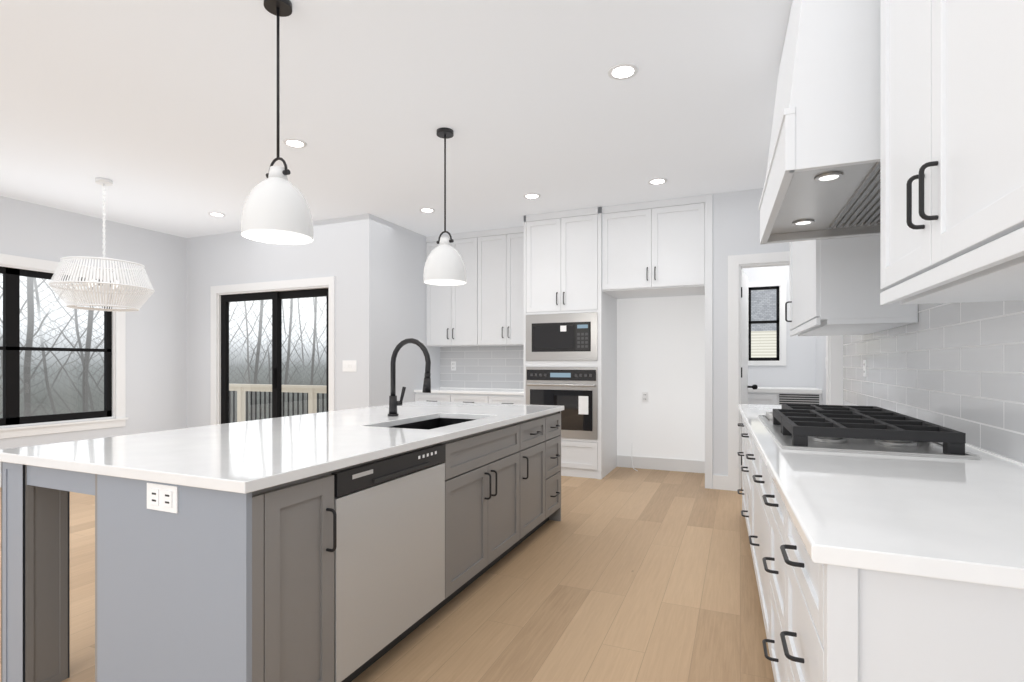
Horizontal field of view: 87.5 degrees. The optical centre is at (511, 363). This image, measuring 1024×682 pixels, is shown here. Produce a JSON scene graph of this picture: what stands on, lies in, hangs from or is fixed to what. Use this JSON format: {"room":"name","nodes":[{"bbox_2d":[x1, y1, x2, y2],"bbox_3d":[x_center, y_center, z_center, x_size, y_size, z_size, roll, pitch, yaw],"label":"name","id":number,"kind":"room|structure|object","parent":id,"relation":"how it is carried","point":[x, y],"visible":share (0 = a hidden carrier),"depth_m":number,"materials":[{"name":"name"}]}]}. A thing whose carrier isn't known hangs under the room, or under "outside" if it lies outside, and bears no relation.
{"room":"kitchen","nodes":[
{"label":"kitchen","id":0,"kind":"room"},
{"bbox_2d":[0,196,186,472],"bbox_3d":[-6.018,-0.227,3.696,0.120,2.964,8.077,0,0,23],"label":"wall","id":1,"kind":"structure","parent":0,"point":[156,334],"depth_m":6.70,"materials":[{"name":"grey paint"}]},
{"bbox_2d":[0,253,127,438],"bbox_3d":[-5.401,-0.180,5.090,0.160,1.880,3.230,0,0,23],"label":"window frames","id":2,"kind":"structure","parent":1,"relation":"in","point":[11,348],"depth_m":5.79,"materials":[{"name":"black"}]},
{"bbox_2d":[0,455,727,489],"bbox_3d":[-1.861,1.185,3.348,7.800,0.140,10.700,0,0,23],"label":"trim","id":3,"kind":"structure","parent":1,"relation":"attached to","point":[720,482],"depth_m":6.27,"materials":[{"name":"white wood"}]},
{"bbox_2d":[211,276,334,424],"bbox_3d":[-3.005,0.115,6.725,2.063,2.279,0.140,0,0,23],"label":"door frame","id":4,"kind":"structure","parent":0,"point":[320,282],"depth_m":6.80,"materials":[{"name":"white wood"}]},
{"bbox_2d":[187,214,375,427],"bbox_3d":[-3.001,-0.227,6.734,3.045,2.964,0.120,0,0,23],"label":"wall","id":5,"kind":"structure","parent":0,"point":[344,248],"depth_m":6.42,"materials":[{"name":"grey paint"}]},
{"bbox_2d":[221,288,328,423],"bbox_3d":[-2.991,0.175,6.716,1.836,2.160,0.135,0,0,23],"label":"sliding door frame","id":6,"kind":"structure","parent":5,"relation":"in","point":[276,297],"depth_m":6.71,"materials":[{"name":"black metal"}]},
{"bbox_2d":[343,360,356,371],"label":"light switch","id":7,"kind":"object","parent":5,"relation":"attached to","point":[349,365],"depth_m":6.18,"materials":[{"name":"white plastic"}]},
{"bbox_2d":[0,467,774,681],"bbox_3d":[-1.861,1.295,3.348,8.040,0.080,10.940,0,0,23],"label":"floor","id":8,"kind":"structure","parent":0,"point":[644,575],"depth_m":2.85,"materials":[{"name":"brown wood"}]},
{"bbox_2d":[229,384,325,422],"bbox_3d":[-3.944,0.880,8.474,7.145,0.990,2.340,0,0,23],"label":"rail","id":9,"kind":"object","parent":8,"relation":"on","point":[312,391],"visible":0.2,"depth_m":9.88,"materials":[{"name":"beige wood"}]},
{"bbox_2d":[0,338,563,681],"bbox_3d":[-0.791,0.547,3.164,1.382,1.417,3.000,0,0,23],"label":"kitchen island","id":10,"kind":"object","parent":8,"relation":"on","point":[305,547],"visible":1,"depth_m":2.01,"materials":[{"name":"grey"}]},
{"bbox_2d":[0,401,563,493],"bbox_3d":[-0.798,0.352,3.167,1.367,0.035,3.000,0,0,23],"label":"island countertop","id":11,"kind":"structure","parent":10,"relation":"on","point":[244,457],"depth_m":2.19,"materials":[{"name":"white stone"}]},
{"bbox_2d":[388,338,430,415],"bbox_3d":[-0.641,0.087,3.399,0.322,0.497,0.114,0,0,23],"label":"faucet","id":12,"kind":"object","parent":11,"relation":"on","point":[393,403],"depth_m":3.41,"materials":[{"name":"black metal"}]},
{"bbox_2d":[390,418,474,429],"bbox_3d":[-0.460,0.483,3.191,0.454,0.224,0.854,0,0,23],"label":"sink","id":13,"kind":"object","parent":11,"relation":"in","point":[419,423],"depth_m":3.54,"materials":[{"name":"grey metal"}]},
{"bbox_2d":[414,194,712,488],"bbox_3d":[0.487,-0.225,6.407,3.621,2.960,0.862,0,0,23],"label":"tall cabinet","id":14,"kind":"object","parent":8,"relation":"on","point":[551,285],"visible":0.75,"depth_m":5.97,"materials":[{"name":"white painted wood"},{"name":"stainless steel"}]},
{"bbox_2d":[414,387,523,394],"bbox_3d":[-0.413,0.349,6.901,1.577,0.041,0.661,0,0,23],"label":"countertop","id":15,"kind":"structure","parent":14,"relation":"on","point":[499,391],"depth_m":6.71,"materials":[{"name":"white stone"}]},
{"bbox_2d":[748,387,821,404],"bbox_3d":[3.250,0.777,6.648,0.979,0.955,0.580,0,0,23],"label":"cabinet","id":16,"kind":"object","parent":8,"relation":"on","point":[761,395],"visible":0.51,"depth_m":6.37,"materials":[{"name":"white"}]},
{"bbox_2d":[737,404,1023,681],"bbox_3d":[1.565,0.751,2.590,0.890,1.008,3.728,0,0,23],"label":"base cabinet","id":17,"kind":"object","parent":8,"relation":"on","point":[886,545],"visible":1,"depth_m":1.19,"materials":[{"name":"white"}]},
{"bbox_2d":[738,404,1023,588],"bbox_3d":[1.567,0.349,2.589,0.887,0.041,3.727,0,0,23],"label":"countertop","id":18,"kind":"structure","parent":17,"relation":"on","point":[962,520],"depth_m":1.24,"materials":[{"name":"white stone"}]},
{"bbox_2d":[758,404,980,459],"bbox_3d":[1.592,0.290,2.620,0.665,0.088,1.370,0,0,23],"label":"cooktop","id":19,"kind":"object","parent":18,"relation":"in","point":[869,430],"depth_m":2.15,"materials":[{"name":"black metal"}]},
{"bbox_2d":[0,0,791,237],"bbox_3d":[-1.861,-1.749,3.348,8.040,0.080,10.940,0,0,23],"label":"ceiling","id":20,"kind":"structure","parent":0,"point":[173,103],"depth_m":3.54,"materials":[{"name":"white paint"}]},
{"bbox_2d":[48,178,154,311],"bbox_3d":[-3.793,-1.110,4.974,0.788,1.197,0.788,0,0,23],"label":"dining chandelier","id":21,"kind":"object","parent":20,"relation":"hanging from","point":[98,296],"visible":1,"depth_m":4.81,"materials":[{"name":"white"}]},
{"bbox_2d":[208,212,224,216],"bbox_3d":[-3.371,-1.706,6.104,0.179,0.006,0.178,0,0,23],"label":"recessed light","id":22,"kind":"object","parent":20,"relation":"in","point":[217,214],"depth_m":6.11,"materials":[{"name":"white plastic"}]},
{"bbox_2d":[241,0,313,244],"bbox_3d":[-1.105,-1.153,2.527,0.316,1.111,0.316,0,0,23],"label":"pendant light","id":23,"kind":"object","parent":20,"relation":"hanging from","point":[275,211],"visible":1,"depth_m":2.46,"materials":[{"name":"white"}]},
{"bbox_2d":[283,138,306,147],"bbox_3d":[-1.676,-1.706,4.133,0.172,0.006,0.174,0,0,23],"label":"recessed light","id":24,"kind":"object","parent":20,"relation":"in","point":[295,143],"depth_m":4.14,"materials":[{"name":"white plastic"}]},
{"bbox_2d":[419,208,434,212],"bbox_3d":[-0.940,-1.706,5.941,0.164,0.006,0.177,0,0,23],"label":"recessed light","id":25,"kind":"object","parent":20,"relation":"in","point":[427,210],"depth_m":5.95,"materials":[{"name":"white"}]},
{"bbox_2d":[423,127,466,285],"bbox_3d":[-0.491,-1.153,3.928,0.316,1.111,0.316,0,0,23],"label":"pendant light","id":26,"kind":"object","parent":20,"relation":"hanging from","point":[444,266],"visible":1,"depth_m":3.84,"materials":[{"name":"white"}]},
{"bbox_2d":[524,193,539,198],"bbox_3d":[0.200,-1.706,5.437,0.166,0.006,0.179,0,0,23],"label":"recessed light","id":27,"kind":"object","parent":20,"relation":"in","point":[531,195],"depth_m":5.45,"materials":[{"name":"white plastic"}]},
{"bbox_2d":[608,63,637,79],"bbox_3d":[0.648,-1.706,3.121,0.170,0.006,0.179,0,0,23],"label":"recessed light","id":28,"kind":"object","parent":20,"relation":"in","point":[623,71],"depth_m":3.12,"materials":[{"name":"white plastic"}]},
{"bbox_2d":[648,178,666,184],"bbox_3d":[1.361,-1.706,4.999,0.166,0.006,0.184,0,0,23],"label":"recessed light","id":29,"kind":"object","parent":20,"relation":"in","point":[657,181],"depth_m":5.00,"materials":[{"name":"white plastic"}]},
{"bbox_2d":[376,216,439,405],"bbox_3d":[-1.326,-0.227,6.935,0.120,2.964,1.563,0,0,23],"label":"wall jog","id":30,"kind":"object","parent":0,"point":[400,251],"visible":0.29,"depth_m":6.64,"materials":[{"name":"grey paint"}]},
{"bbox_2d":[617,295,704,460],"bbox_3d":[0.681,-0.227,6.863,3.628,2.964,0.120,0,0,23],"label":"wall","id":31,"kind":"structure","parent":0,"point":[661,340],"depth_m":6.33,"materials":[{"name":"grey paint"}]},
{"bbox_2d":[440,346,523,388],"bbox_3d":[-0.283,0.050,7.207,1.576,0.570,0.004,0,0,23],"label":"backsplash","id":32,"kind":"structure","parent":31,"relation":"attached to","point":[482,366],"depth_m":7.25,"materials":[{"name":"tile"}]},
{"bbox_2d":[451,361,455,369],"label":"outlet","id":33,"kind":"object","parent":32,"relation":"attached to","point":[453,363],"depth_m":7.42,"materials":[{"name":"white plastic"}]},
{"bbox_2d":[713,192,727,475],"bbox_3d":[2.469,-0.227,6.253,0.140,2.964,1.960,0,0,23],"label":"wall","id":34,"kind":"structure","parent":0,"point":[720,200],"depth_m":5.35,"materials":[{"name":"grey paint"}]},
{"bbox_2d":[741,268,757,487],"bbox_3d":[2.465,0.141,5.637,0.240,2.203,0.765,0,0,23],"label":"door leaf","id":35,"kind":"structure","parent":34,"relation":"in","point":[744,279],"depth_m":5.63,"materials":[{"name":"white wood"}]},
{"bbox_2d":[728,188,789,255],"bbox_3d":[2.627,-0.227,5.185,0.987,2.964,0.120,0,0,23],"label":"wall","id":36,"kind":"structure","parent":34,"relation":"in","point":[743,205],"depth_m":5.26,"materials":[{"name":"grey paint"}]},
{"bbox_2d":[728,251,842,490],"bbox_3d":[2.621,0.092,5.177,0.984,2.327,0.140,0,0,23],"label":"door frame","id":37,"kind":"structure","parent":34,"relation":"in","point":[834,344],"depth_m":5.27,"materials":[{"name":"white wood"}]},
{"bbox_2d":[742,265,815,387],"bbox_3d":[3.331,-0.227,7.016,1.127,2.964,0.120,0,0,23],"label":"wall","id":38,"kind":"structure","parent":0,"point":[799,370],"depth_m":6.86,"materials":[{"name":"grey paint"}]},
{"bbox_2d":[748,280,785,365],"bbox_3d":[3.301,-0.523,7.017,0.521,1.091,0.140,0,0,23],"label":"window","id":39,"kind":"structure","parent":38,"relation":"in","point":[776,321],"depth_m":6.94,"materials":[{"name":"black"}]},
{"bbox_2d":[816,336,857,405],"bbox_3d":[1.782,-0.227,1.795,0.120,2.964,10.940,0,0,23],"label":"wall","id":40,"kind":"structure","parent":0,"point":[820,340],"depth_m":6.26,"materials":[{"name":"grey paint"}]},
{"bbox_2d":[759,0,879,243],"bbox_3d":[1.542,-1.200,2.381,0.770,1.010,1.282,0,0,23],"label":"range hood","id":41,"kind":"object","parent":40,"relation":"attached to","point":[822,181],"visible":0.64,"depth_m":1.90,"materials":[{"name":"white paint"},{"name":"stainless steel"}]},
{"bbox_2d":[785,235,917,335],"bbox_3d":[2.176,-0.963,3.584,0.546,1.485,1.380,0,0,23],"label":"upper cabinet","id":42,"kind":"object","parent":40,"relation":"attached to","point":[835,290],"visible":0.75,"depth_m":2.99,"materials":[{"name":"white wood"}]},
{"bbox_2d":[843,300,1023,462],"bbox_3d":[2.140,-0.355,2.793,0.004,1.380,4.618,0,0,23],"label":"backsplash","id":43,"kind":"structure","parent":40,"relation":"attached to","point":[960,367],"depth_m":2.36,"materials":[{"name":"tile"}]},
{"bbox_2d":[863,360,865,376],"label":"outlet","id":44,"kind":"object","parent":43,"relation":"attached to","point":[864,361],"depth_m":4.03,"materials":[{"name":"white plastic"}]},
{"bbox_2d":[880,0,1023,304],"bbox_3d":[0.442,-0.945,-0.558,0.490,1.520,4.720,0,0,23],"label":"upper cabinet","id":45,"kind":"object","parent":40,"relation":"attached to","point":[952,71],"visible":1,"depth_m":1.21,"materials":[{"name":"white wood"}]},
{"label":"outside","id":46,"kind":"structure","parent":0,"visible":0},
{"bbox_2d":[0,274,318,422],"bbox_3d":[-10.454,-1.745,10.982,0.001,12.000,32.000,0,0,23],"label":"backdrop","id":47,"kind":"structure","parent":46,"point":[51,382],"depth_m":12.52,"materials":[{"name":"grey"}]},
{"bbox_2d":[319,296,325,412],"bbox_3d":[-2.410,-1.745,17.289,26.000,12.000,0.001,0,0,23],"label":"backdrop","id":48,"kind":"structure","parent":46,"point":[322,300],"depth_m":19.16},
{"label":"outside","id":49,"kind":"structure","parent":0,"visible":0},
{"bbox_2d":[751,289,775,357],"bbox_3d":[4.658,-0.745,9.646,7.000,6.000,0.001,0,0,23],"label":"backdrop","id":50,"kind":"structure","parent":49,"point":[763,302],"depth_m":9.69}
]}

